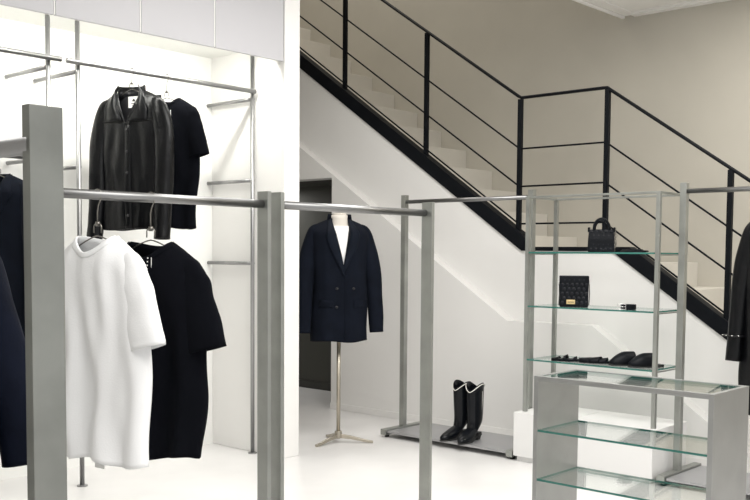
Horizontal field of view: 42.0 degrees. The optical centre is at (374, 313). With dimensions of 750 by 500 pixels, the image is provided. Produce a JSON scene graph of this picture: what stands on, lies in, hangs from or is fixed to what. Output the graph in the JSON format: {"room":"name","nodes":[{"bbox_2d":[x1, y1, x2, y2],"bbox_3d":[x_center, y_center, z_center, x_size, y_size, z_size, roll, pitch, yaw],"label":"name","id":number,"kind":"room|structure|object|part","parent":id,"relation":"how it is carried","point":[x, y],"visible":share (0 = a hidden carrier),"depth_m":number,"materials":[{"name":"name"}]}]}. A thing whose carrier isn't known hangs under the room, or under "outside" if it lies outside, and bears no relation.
{"room":"clothing store","nodes":[
{"label":"clothing store","id":0,"kind":"room"},
{"bbox_2d":[0,174,24,336],"bbox_3d":[-1.999,-0.286,5.194,0.659,0.910,0.184,2,4,22],"label":"coat","id":1,"kind":"object","parent":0,"point":[11,187],"visible":0.36,"depth_m":5.09,"materials":[{"name":"blue fabric"}]},
{"bbox_2d":[0,18,212,479],"bbox_3d":[-3.566,-0.574,4.294,0.150,3.284,7.620,4,5,42],"label":"wall","id":2,"kind":"structure","parent":0,"point":[97,85],"depth_m":6.11,"materials":[{"name":"white paint"}]},
{"bbox_2d":[0,5,235,58],"bbox_3d":[-3.349,-1.625,3.848,0.670,0.040,7.336,4,5,42],"label":"ceiling","id":3,"kind":"structure","parent":0,"point":[10,13],"depth_m":6.03,"materials":[{"name":"white paint"}]},
{"bbox_2d":[87,84,174,239],"bbox_3d":[-1.440,-0.887,5.769,0.596,0.905,0.161,2,4,24],"label":"leather jacket","id":4,"kind":"object","parent":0,"point":[132,147],"visible":0.94,"depth_m":5.71,"materials":[{"name":"leather"}]},
{"bbox_2d":[127,241,226,459],"bbox_3d":[-0.703,0.114,3.074,0.580,0.678,0.141,2,4,28],"label":"t-shirt","id":5,"kind":"object","parent":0,"point":[192,326],"visible":0.57,"depth_m":2.97,"materials":[{"name":"black fabric"}]},
{"bbox_2d":[299,186,331,382],"bbox_3d":[-0.595,-0.347,9.773,3.000,2.200,0.100,4,5,42],"label":"doorway","id":6,"kind":"structure","parent":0,"point":[314,357],"depth_m":9.73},
{"bbox_2d":[299,379,330,390],"bbox_3d":[-0.642,0.716,9.796,3.000,0.075,0.015,4,5,42],"label":"baseboard","id":7,"kind":"structure","parent":6,"relation":"attached to","point":[302,383],"depth_m":9.75,"materials":[{"name":"black"}]},
{"bbox_2d":[299,180,331,186],"bbox_3d":[-0.860,-1.268,9.490,2.900,0.050,0.600,4,5,42],"label":"ceiling","id":8,"kind":"structure","parent":0,"point":[320,182],"depth_m":9.23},
{"bbox_2d":[0,387,749,499],"bbox_3d":[-0.371,1.200,3.408,13.000,0.100,10.450,4,5,42],"label":"floor","id":9,"kind":"structure","parent":0,"point":[386,468],"depth_m":5.97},
{"bbox_2d":[4,14,50,164],"bbox_3d":[-1.971,-0.349,5.590,0.501,2.700,0.062,4,5,42],"label":"pole","id":10,"kind":"object","parent":9,"relation":"on","point":[47,66],"visible":0.2,"depth_m":5.38,"materials":[{"name":"silver metal"}]},
{"bbox_2d":[6,156,22,158],"bbox_3d":[-2.205,-0.824,4.932,0.025,0.025,1.310,4,5,42],"label":"rail","id":11,"kind":"object","parent":10,"relation":"attached to","point":[14,157],"visible":0.02,"depth_m":5.23,"materials":[{"name":"silver metal"}]},
{"bbox_2d":[0,46,61,61],"bbox_3d":[-2.189,-1.378,4.911,0.029,0.029,1.345,4,5,42],"label":"rail","id":12,"kind":"object","parent":10,"relation":"attached to","point":[2,49],"visible":1,"depth_m":5.26,"materials":[{"name":"silver metal"}]},
{"bbox_2d":[0,103,66,499],"bbox_3d":[-1.037,0.441,1.971,1.425,1.581,0.490,4,5,42],"label":"clothing rack","id":13,"kind":"object","parent":9,"relation":"on","point":[40,144],"visible":1,"depth_m":1.51,"materials":[{"name":"metal"}]},
{"bbox_3d":[-1.024,-0.289,1.942,1.355,0.029,0.029,4,5,42],"label":"rail","id":14,"kind":"part","parent":13,"relation":"part of","materials":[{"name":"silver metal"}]},
{"bbox_3d":[-0.516,0.465,1.547,0.023,1.569,0.056,4,5,42],"label":"post","id":15,"kind":"part","parent":13,"relation":"part of","materials":[{"name":"metal"}]},
{"label":"wire hanger","id":16,"kind":"object","parent":13,"relation":"hanging from","visible":0},
{"bbox_2d":[0,257,26,467],"bbox_3d":[-0.936,0.145,1.884,0.192,0.710,0.602,3,5,40],"label":"coat","id":17,"kind":"object","parent":16,"relation":"hanging from","point":[13,429],"visible":0.62,"depth_m":2.01,"materials":[{"name":"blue fabric"}]},
{"bbox_2d":[33,20,87,486],"bbox_3d":[-1.849,-0.357,5.724,0.501,2.700,0.062,4,5,42],"label":"pole","id":18,"kind":"object","parent":9,"relation":"on","point":[76,72],"visible":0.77,"depth_m":5.54,"materials":[{"name":"silver metal"}]},
{"bbox_2d":[64,188,270,499],"bbox_3d":[-0.672,0.378,3.123,0.440,1.570,0.902,4,5,42],"label":"clothing rack","id":19,"kind":"object","parent":9,"relation":"on","point":[262,203],"visible":0.59,"depth_m":3.40,"materials":[{"name":"metal"}]},
{"bbox_2d":[79,188,106,245],"bbox_3d":[-0.827,-0.273,2.912,0.282,0.197,0.008,3,4,36],"label":"wire hanger","id":20,"kind":"object","parent":19,"relation":"hanging from","point":[97,223],"visible":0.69,"depth_m":2.91,"materials":[{"name":"silver metal"}]},
{"bbox_2d":[64,235,165,469],"bbox_3d":[-0.829,0.119,2.934,0.579,0.700,0.138,3,4,36],"label":"t-shirt","id":21,"kind":"object","parent":20,"relation":"hanging from","point":[113,324],"visible":0.83,"depth_m":2.84,"materials":[{"name":"white fabric"}]},
{"bbox_2d":[132,192,163,248],"bbox_3d":[-0.701,-0.275,3.051,0.282,0.207,0.008,3,4,32],"label":"wire hanger","id":22,"kind":"object","parent":19,"relation":"hanging from","point":[150,228],"visible":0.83,"depth_m":3.05,"materials":[{"name":"silver metal"}]},
{"bbox_3d":[-0.670,-0.361,3.072,0.029,0.029,0.830,4,5,42],"label":"rail","id":23,"kind":"part","parent":19,"relation":"part of","materials":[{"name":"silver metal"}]},
{"bbox_3d":[-0.390,0.355,3.434,0.055,1.558,0.017,4,5,42],"label":"post","id":24,"kind":"part","parent":19,"relation":"part of","materials":[{"name":"metal"}]},
{"bbox_2d":[206,56,256,453],"bbox_3d":[-0.982,-0.409,6.680,0.501,2.700,0.062,4,5,42],"label":"pole","id":25,"kind":"object","parent":9,"relation":"on","point":[251,99],"visible":0.97,"depth_m":6.54,"materials":[{"name":"silver metal"}]},
{"bbox_2d":[65,58,256,93],"bbox_3d":[-1.253,-1.435,5.943,0.029,0.029,1.375,4,5,42],"label":"rail","id":26,"kind":"object","parent":25,"relation":"attached to","point":[67,60],"visible":1,"depth_m":5.87,"materials":[{"name":"silver metal"}]},
{"bbox_2d":[121,68,138,95],"bbox_3d":[-1.432,-1.353,5.751,0.262,0.182,0.008,2,4,30],"label":"wire hanger","id":27,"kind":"object","parent":26,"relation":"hanging from","point":[131,83],"visible":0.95,"depth_m":5.75,"materials":[{"name":"silver metal"}]},
{"bbox_2d":[163,74,172,99],"bbox_3d":[-1.266,-1.353,5.936,0.262,0.202,0.008,2,4,30],"label":"wire hanger","id":28,"kind":"object","parent":26,"relation":"hanging from","point":[166,91],"visible":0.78,"depth_m":5.93,"materials":[{"name":"silver metal"}]},
{"bbox_2d":[166,98,208,229],"bbox_3d":[-1.267,-0.909,5.963,0.612,0.793,0.139,2,4,24],"label":"t-shirt","id":29,"kind":"object","parent":28,"relation":"hanging from","point":[190,141],"visible":0.45,"depth_m":5.86,"materials":[{"name":"black fabric"}]},
{"bbox_2d":[212,0,299,457],"bbox_3d":[-0.821,-0.699,6.654,0.748,3.284,0.135,4,5,42],"label":"wall pier","id":30,"kind":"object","parent":9,"relation":"on","point":[276,83],"visible":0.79,"depth_m":6.60,"materials":[{"name":"white paint"}]},
{"bbox_2d":[315,213,372,446],"bbox_3d":[-0.248,0.105,7.022,0.434,1.642,0.375,-1,4,-15],"label":"mannequin","id":31,"kind":"object","parent":9,"relation":"on","point":[339,219],"visible":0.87,"depth_m":6.97,"materials":[{"name":"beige metal"}]},
{"bbox_3d":[-0.338,0.900,6.926,0.026,0.065,0.223,4,5,42],"label":"leg","id":32,"kind":"part","parent":31,"relation":"part of","materials":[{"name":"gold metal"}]},
{"bbox_2d":[299,214,383,342],"bbox_3d":[-0.250,-0.250,6.931,0.633,0.903,0.289,0,4,-11],"label":"blazer","id":33,"kind":"object","parent":31,"relation":"on","point":[335,297],"visible":0.96,"depth_m":6.83,"materials":[{"name":"blue fabric"}]},
{"bbox_2d":[334,226,348,263],"bbox_3d":[-0.254,-0.368,6.930,0.394,0.498,0.238,-1,4,-15],"label":"undershirt","id":34,"kind":"object","parent":31,"relation":"attached to","point":[341,231],"visible":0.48,"depth_m":6.82,"materials":[{"name":"white fabric"}]},
{"bbox_3d":[-0.139,0.896,7.005,0.250,0.065,0.026,1,4,1],"label":"leg","id":35,"kind":"part","parent":31,"relation":"part of","materials":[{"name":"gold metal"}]},
{"bbox_2d":[271,192,434,499],"bbox_3d":[-0.067,0.342,3.783,0.450,1.570,0.887,4,5,42],"label":"clothing rack","id":36,"kind":"object","parent":9,"relation":"on","point":[278,204],"visible":0.94,"depth_m":3.56,"materials":[{"name":"metal"}]},
{"bbox_3d":[-0.348,0.353,3.480,0.055,1.558,0.017,4,5,42],"label":"post","id":37,"kind":"part","parent":36,"relation":"part of","materials":[{"name":"metal"}]},
{"bbox_3d":[-0.069,-0.397,3.735,0.029,0.029,0.815,4,5,42],"label":"rail","id":38,"kind":"part","parent":36,"relation":"part of","materials":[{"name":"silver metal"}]},
{"bbox_3d":[0.214,0.320,4.085,0.055,1.558,0.017,4,5,42],"label":"post","id":39,"kind":"part","parent":36,"relation":"part of","materials":[{"name":"metal"}]},
{"bbox_2d":[381,189,535,458],"bbox_3d":[0.651,0.040,6.979,1.165,1.790,0.515,4,5,42],"label":"clothing rack","id":40,"kind":"object","parent":9,"relation":"on","point":[496,442],"visible":0.6,"depth_m":7.11,"materials":[{"name":"metal"}]},
{"bbox_3d":[0.216,-0.015,7.327,0.040,1.730,0.040,4,5,42],"label":"post","id":41,"kind":"part","parent":40,"relation":"part of","materials":[{"name":"metal"}]},
{"bbox_2d":[440,380,470,441],"bbox_3d":[0.571,0.685,6.914,0.312,0.410,0.126,-3,5,-44],"label":"boot","id":42,"kind":"object","parent":40,"relation":"on","point":[459,389],"visible":0.83,"depth_m":6.90,"materials":[{"name":"black leather"}]},
{"bbox_3d":[0.636,-0.802,6.903,1.115,0.029,0.029,4,5,42],"label":"rail","id":43,"kind":"part","parent":40,"relation":"part of","materials":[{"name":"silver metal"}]},
{"bbox_2d":[457,381,484,444],"bbox_3d":[0.663,0.691,6.818,0.126,0.410,0.312,3,4,34],"label":"boot","id":44,"kind":"object","parent":40,"relation":"on","point":[474,394],"visible":1,"depth_m":6.82,"materials":[{"name":"black leather"}]},
{"bbox_3d":[1.043,0.037,6.580,0.040,1.730,0.040,4,5,42],"label":"post","id":45,"kind":"part","parent":40,"relation":"part of","materials":[{"name":"metal"}]},
{"bbox_2d":[300,27,728,339],"bbox_3d":[0.777,-1.543,8.268,7.738,4.792,1.190,4,5,42],"label":"staircase","id":46,"kind":"structure","parent":9,"relation":"on","point":[481,180],"depth_m":8.17,"materials":[{"name":"stone"}]},
{"bbox_2d":[300,0,749,320],"bbox_3d":[0.394,-1.984,7.841,7.113,5.423,0.038,4,5,42],"label":"stair railing","id":47,"kind":"object","parent":46,"relation":"attached to","point":[607,111],"visible":0.83,"depth_m":7.13,"materials":[{"name":"black metal"}]},
{"bbox_3d":[-0.256,-2.353,8.410,0.034,1.095,0.030,4,5,42],"label":"post","id":48,"kind":"part","parent":47,"relation":"part of","materials":[{"name":"black metal"}]},
{"bbox_3d":[0.414,-1.692,7.839,0.034,1.095,0.030,4,5,42],"label":"post","id":49,"kind":"part","parent":47,"relation":"part of","materials":[{"name":"black metal"}]},
{"bbox_3d":[1.077,-1.060,7.273,0.034,1.055,0.030,4,5,42],"label":"post","id":50,"kind":"part","parent":47,"relation":"part of","materials":[{"name":"black metal"}]},
{"bbox_3d":[0.398,-2.514,7.809,7.113,4.359,0.038,4,5,42],"label":"handrail","id":51,"kind":"part","parent":47,"relation":"part of","materials":[{"name":"black metal"}]},
{"bbox_3d":[1.609,-1.001,6.794,0.034,1.105,0.030,4,5,42],"label":"post","id":52,"kind":"part","parent":47,"relation":"part of","materials":[{"name":"black metal"}]},
{"bbox_3d":[2.258,-0.341,6.242,0.034,1.145,0.030,4,5,42],"label":"post","id":53,"kind":"part","parent":47,"relation":"part of","materials":[{"name":"black metal"}]},
{"bbox_2d":[513,408,602,462],"bbox_3d":[1.216,0.810,6.463,0.405,0.325,0.465,4,5,42],"label":"plinth","id":54,"kind":"object","parent":9,"relation":"on","point":[523,421],"visible":0.33,"depth_m":6.38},
{"bbox_2d":[523,191,679,428],"bbox_3d":[1.445,-0.042,6.218,0.932,1.410,0.365,4,5,42],"label":"shelving unit","id":55,"kind":"object","parent":9,"relation":"on","point":[656,310],"visible":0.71,"depth_m":6.20,"materials":[{"name":"metal"}]},
{"bbox_3d":[0.995,-0.057,6.396,0.025,1.410,0.025,4,5,42],"label":"leg","id":56,"kind":"part","parent":55,"relation":"part of","materials":[{"name":"metal"}]},
{"bbox_3d":[1.223,-0.071,6.648,0.025,1.410,0.025,4,5,42],"label":"leg","id":57,"kind":"part","parent":55,"relation":"part of","materials":[{"name":"metal"}]},
{"bbox_2d":[551,354,578,361],"bbox_3d":[1.226,0.285,6.293,0.185,0.043,0.082,2,4,26],"label":"sandal","id":58,"kind":"object","parent":55,"relation":"on","point":[565,358],"visible":1,"depth_m":6.26,"materials":[{"name":"black leather"}]},
{"bbox_2d":[558,275,589,306],"bbox_3d":[1.269,-0.140,6.227,0.196,0.200,0.080,1,4,8],"label":"bag","id":59,"kind":"object","parent":55,"relation":"on","point":[574,291],"visible":1,"depth_m":6.20,"materials":[{"name":"black leather"}]},
{"bbox_3d":[1.241,-0.071,6.197,0.054,0.027,0.004,1,4,8],"label":"plate","id":60,"kind":"part","parent":59,"relation":"part of","materials":[{"name":"gold metal"}]},
{"bbox_3d":[1.269,-0.215,6.225,0.184,0.050,0.074,1,4,8],"label":"lid","id":61,"kind":"part","parent":59,"relation":"part of","materials":[{"name":"black leather"}]},
{"bbox_2d":[579,357,608,363],"bbox_3d":[1.387,0.293,6.188,0.200,0.043,0.093,2,4,30],"label":"sandal","id":62,"kind":"object","parent":55,"relation":"on","point":[594,360],"visible":0.97,"depth_m":6.15,"materials":[{"name":"black leather"}]},
{"bbox_3d":[1.442,0.317,6.241,0.878,0.010,0.365,4,5,42],"label":"shelf","id":63,"kind":"part","parent":55,"relation":"part of","materials":[{"name":"clear glass"}]},
{"bbox_2d":[587,217,616,251],"bbox_3d":[1.426,-0.490,6.113,0.183,0.216,0.092,2,4,18],"label":"handbag","id":64,"kind":"object","parent":55,"relation":"on","point":[599,240],"visible":1,"depth_m":6.08,"materials":[{"name":"black leather"}]},
{"bbox_3d":[1.412,-0.549,6.090,0.113,0.097,0.019,2,4,18],"label":"handle","id":65,"kind":"part","parent":64,"relation":"part of","materials":[{"name":"black leather"}]},
{"bbox_3d":[1.444,-0.033,6.219,0.878,0.010,0.365,4,5,42],"label":"shelf","id":66,"kind":"part","parent":55,"relation":"part of","materials":[{"name":"clear glass"}]},
{"bbox_3d":[1.447,-0.382,6.198,0.878,0.010,0.365,4,5,42],"label":"shelf","id":67,"kind":"part","parent":55,"relation":"part of","materials":[{"name":"clear glass"}]},
{"bbox_3d":[1.450,-0.740,6.176,0.932,0.013,0.365,4,5,42],"label":"frame","id":68,"kind":"part","parent":55,"relation":"part of","materials":[{"name":"metal"}]},
{"bbox_2d":[608,351,635,365],"bbox_3d":[1.563,0.280,6.068,0.235,0.087,0.107,0,4,-10],"label":"mule","id":69,"kind":"object","parent":55,"relation":"on","point":[622,358],"visible":0.84,"depth_m":6.03,"materials":[{"name":"black leather"}]},
{"bbox_2d":[617,304,635,309],"bbox_3d":[1.536,-0.041,5.964,0.113,0.037,0.083,1,4,12],"label":"belt","id":70,"kind":"object","parent":55,"relation":"on","point":[623,306],"visible":1,"depth_m":5.94,"materials":[{"name":"black leather"}]},
{"bbox_2d":[620,249,648,251],"bbox_3d":[1.576,-0.381,5.940,0.176,0.021,0.112,4,5,42],"label":"leather strap","id":71,"kind":"object","parent":55,"relation":"on","point":[622,250],"visible":0.91,"depth_m":5.90,"materials":[{"name":"black leather"}]},
{"bbox_2d":[627,353,663,367],"bbox_3d":[1.660,0.286,5.981,0.235,0.087,0.107,0,4,-10],"label":"mule","id":72,"kind":"object","parent":55,"relation":"on","point":[643,360],"visible":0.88,"depth_m":5.94,"materials":[{"name":"black leather"}]},
{"bbox_3d":[1.667,-0.014,5.789,0.025,1.410,0.025,4,5,42],"label":"leg","id":73,"kind":"part","parent":55,"relation":"part of","materials":[{"name":"metal"}]},
{"bbox_2d":[577,411,686,483],"bbox_3d":[1.581,0.833,6.133,0.570,0.325,0.465,4,5,42],"label":"plinth","id":74,"kind":"object","parent":9,"relation":"on","point":[648,463],"visible":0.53,"depth_m":5.94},
{"bbox_2d":[532,369,748,499],"bbox_3d":[0.960,0.696,3.607,0.700,0.900,0.302,4,5,42],"label":"console","id":75,"kind":"object","parent":9,"relation":"on","point":[556,395],"visible":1,"depth_m":3.60,"materials":[{"name":"metal"}]},
{"bbox_3d":[0.707,0.680,3.835,0.018,0.900,0.302,4,5,42],"label":"panel","id":76,"kind":"part","parent":75,"relation":"part of","materials":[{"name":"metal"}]},
{"bbox_2d":[537,466,705,499],"bbox_3d":[0.961,0.642,3.603,0.663,0.008,0.296,4,5,42],"label":"shelf","id":77,"kind":"object","parent":75,"relation":"attached to","point":[556,473],"depth_m":3.76,"materials":[{"name":"clear glass"}]},
{"bbox_2d":[538,420,707,456],"bbox_3d":[0.962,0.455,3.592,0.663,0.008,0.296,4,5,42],"label":"shelf","id":78,"kind":"object","parent":75,"relation":"attached to","point":[551,427],"depth_m":3.72,"materials":[{"name":"clear glass"}]},
{"bbox_3d":[0.963,0.253,3.579,0.662,0.008,0.264,4,5,42],"label":"glass","id":79,"kind":"part","parent":75,"relation":"part of","materials":[{"name":"clear glass"}]},
{"bbox_3d":[1.213,0.712,3.378,0.018,0.900,0.302,4,5,42],"label":"panel","id":80,"kind":"part","parent":75,"relation":"part of","materials":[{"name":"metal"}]},
{"bbox_2d":[656,182,749,494],"bbox_3d":[2.269,0.142,5.519,1.160,1.790,0.515,4,5,42],"label":"clothing rack","id":81,"kind":"object","parent":9,"relation":"on","point":[694,473],"visible":0.91,"depth_m":5.83,"materials":[{"name":"metal"}]},
{"bbox_3d":[1.836,0.087,5.864,0.040,1.730,0.040,4,5,42],"label":"post","id":82,"kind":"part","parent":81,"relation":"part of","materials":[{"name":"metal"}]},
{"bbox_3d":[2.254,-0.700,5.442,1.110,0.029,0.029,4,5,42],"label":"rail","id":83,"kind":"part","parent":81,"relation":"part of","materials":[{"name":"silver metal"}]},
{"label":"wire hanger","id":84,"kind":"object","parent":81,"relation":"hanging from","visible":0},
{"bbox_2d":[721,222,749,414],"bbox_3d":[2.289,0.007,5.448,0.703,1.160,0.213,4,5,44],"label":"coat","id":85,"kind":"object","parent":84,"relation":"hanging from","point":[738,336],"visible":0.95,"depth_m":5.56,"materials":[{"name":"black leather"}]},
{"bbox_2d":[299,141,749,465],"bbox_3d":[2.234,-0.953,6.135,12.990,3.900,0.100,4,5,42],"label":"wall","id":86,"kind":"structure","parent":0,"point":[475,341],"depth_m":7.62,"materials":[{"name":"white paint"}]},
{"bbox_2d":[330,402,749,472],"bbox_3d":[3.304,1.039,5.199,9.965,0.055,0.012,4,5,42],"label":"baseboard","id":87,"kind":"structure","parent":86,"relation":"attached to","point":[369,411],"depth_m":7.87,"materials":[{"name":"white paint"}]},
{"bbox_2d":[299,69,749,447],"bbox_3d":[2.295,-1.376,6.172,12.990,4.740,0.070,4,5,42],"label":"wall","id":88,"kind":"structure","parent":0,"point":[362,156],"depth_m":7.42,"materials":[{"name":"white paint"}]},
{"bbox_2d":[573,0,730,18],"bbox_3d":[4.234,-2.164,4.486,7.930,0.018,2.100,4,5,42],"label":"trim","id":89,"kind":"structure","parent":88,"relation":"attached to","point":[694,3],"depth_m":7.56,"materials":[{"name":"white paint"}]},
{"bbox_2d":[300,0,749,286],"bbox_3d":[3.034,-2.159,7.093,13.200,6.200,0.150,4,5,42],"label":"wall","id":90,"kind":"structure","parent":0,"point":[688,68],"depth_m":8.20,"materials":[{"name":"beige paint"}]},
{"bbox_2d":[584,0,693,15],"bbox_3d":[-0.025,-2.251,2.803,12.000,0.300,10.300,4,5,42],"label":"ceiling","id":91,"kind":"structure","parent":0,"point":[631,5],"depth_m":7.51,"materials":[{"name":"white paint"}]},
{"bbox_3d":[-2.645,-0.195,-1.733,9.620,3.284,0.100,4,5,42],"label":"wall","id":92,"kind":"structure","parent":0,"visible":0},
{"bbox_2d":[0,0,283,61],"bbox_3d":[-3.071,-1.820,3.579,0.073,0.693,7.326,4,5,42],"label":"upper cabinet","id":93,"kind":"object","parent":92,"relation":"attached to","point":[247,27],"visible":1,"depth_m":5.75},
{"bbox_3d":[-1.851,-1.892,4.886,0.020,0.693,0.513,4,5,42],"label":"door","id":94,"kind":"part","parent":93,"relation":"part of","materials":[{"name":"white"}]},
{"bbox_3d":[-1.498,-1.913,5.276,0.020,0.693,0.516,4,5,42],"label":"door","id":95,"kind":"part","parent":93,"relation":"part of","materials":[{"name":"white"}]},
{"bbox_3d":[-1.144,-1.935,5.666,0.020,0.693,0.514,4,5,42],"label":"door","id":96,"kind":"part","parent":93,"relation":"part of","materials":[{"name":"white"}]},
{"bbox_3d":[-0.779,-1.957,6.069,0.020,0.693,0.551,4,5,42],"label":"door","id":97,"kind":"part","parent":93,"relation":"part of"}
]}

